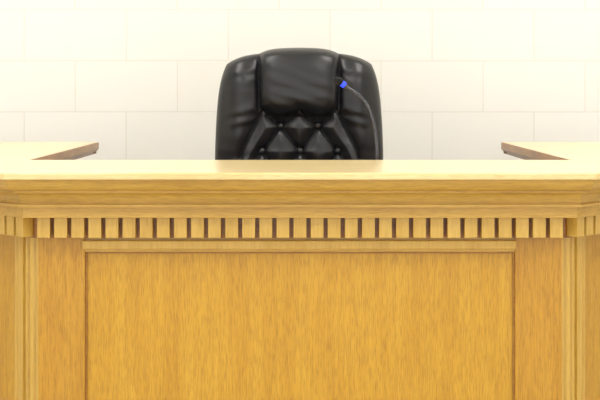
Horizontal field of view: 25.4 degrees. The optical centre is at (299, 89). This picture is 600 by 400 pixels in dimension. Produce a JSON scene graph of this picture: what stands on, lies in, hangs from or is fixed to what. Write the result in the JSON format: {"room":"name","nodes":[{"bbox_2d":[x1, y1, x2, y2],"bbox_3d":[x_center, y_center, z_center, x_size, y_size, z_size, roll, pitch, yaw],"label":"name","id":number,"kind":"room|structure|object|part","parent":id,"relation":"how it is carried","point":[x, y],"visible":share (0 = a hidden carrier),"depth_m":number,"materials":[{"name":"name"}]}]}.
{"room":"courtroom","nodes":[
{"label":"courtroom","id":0,"kind":"room"},
{"bbox_2d":[0,0,599,159],"bbox_3d":[0.000,-0.313,5.400,8.000,3.200,0.200,0,0,0],"label":"wall","id":1,"kind":"structure","parent":0,"point":[138,79],"depth_m":5.30,"materials":[{"name":"white tile"}]},
{"bbox_3d":[0.000,1.337,1.250,8.400,0.100,8.500,0,0,0],"label":"floor","id":2,"kind":"structure","parent":0,"visible":0},
{"bbox_2d":[0,142,599,399],"bbox_3d":[0.000,0.737,3.901,2.760,1.100,1.803,0,0,0],"label":"bench","id":3,"kind":"object","parent":2,"relation":"on","point":[120,279],"visible":1,"depth_m":3.14,"materials":[{"name":"brown wood"}]},
{"bbox_3d":[-0.910,0.817,3.470,0.897,0.941,0.016,0,0,45],"label":"angled panel","id":4,"kind":"part","parent":3,"relation":"part of","materials":[{"name":"brown wood"}]},
{"bbox_3d":[-0.648,0.817,3.181,0.034,0.941,0.118,0,0,-45],"label":"corner moulding","id":5,"kind":"part","parent":3,"relation":"part of","materials":[{"name":"brown wood"}]},
{"bbox_3d":[0.000,0.210,4.155,1.560,0.042,1.290,0,0,0],"label":"edge moulding","id":6,"kind":"part","parent":3,"relation":"part of","materials":[{"name":"brown wood"}]},
{"bbox_3d":[0.000,0.745,3.148,1.022,0.745,0.012,0,0,0],"label":"panel","id":7,"kind":"part","parent":3,"relation":"part of","materials":[{"name":"brown wood"}]},
{"bbox_2d":[0,142,599,179],"bbox_3d":[0.000,0.195,3.900,2.760,0.016,1.800,0,0,0],"label":"countertop","id":8,"kind":"structure","parent":3,"relation":"on","point":[16,163],"depth_m":3.17,"materials":[{"name":"brown wood"}]},
{"bbox_3d":[0.000,0.249,3.905,2.738,0.092,1.789,0,0,0],"label":"cornice","id":9,"kind":"part","parent":3,"relation":"part of","materials":[{"name":"brown wood"}]},
{"bbox_2d":[334,77,378,159],"bbox_3d":[0.179,0.153,3.660,0.170,0.378,0.099,0,0,0],"label":"gooseneck microphone","id":10,"kind":"object","parent":3,"relation":"on","point":[339,81],"visible":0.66,"depth_m":3.65,"materials":[{"name":"black plastic"}]},
{"bbox_3d":[0.648,0.817,3.181,0.034,0.941,0.118,0,0,45],"label":"corner moulding","id":11,"kind":"part","parent":3,"relation":"part of","materials":[{"name":"brown wood"}]},
{"bbox_3d":[0.910,0.817,3.470,0.016,0.941,0.897,0,0,45],"label":"angled panel","id":12,"kind":"part","parent":3,"relation":"part of","materials":[{"name":"brown wood"}]},
{"bbox_3d":[0.000,1.162,4.560,2.400,0.250,1.420,0,0,0],"label":"platform","id":13,"kind":"object","parent":2,"relation":"on","visible":0},
{"bbox_2d":[215,48,382,159],"bbox_3d":[-0.003,0.448,4.214,0.682,1.179,0.610,0,0,0],"label":"chair","id":14,"kind":"object","parent":13,"relation":"on","point":[279,103],"visible":0.38,"depth_m":4.38,"materials":[{"name":"black leather"}]}
]}

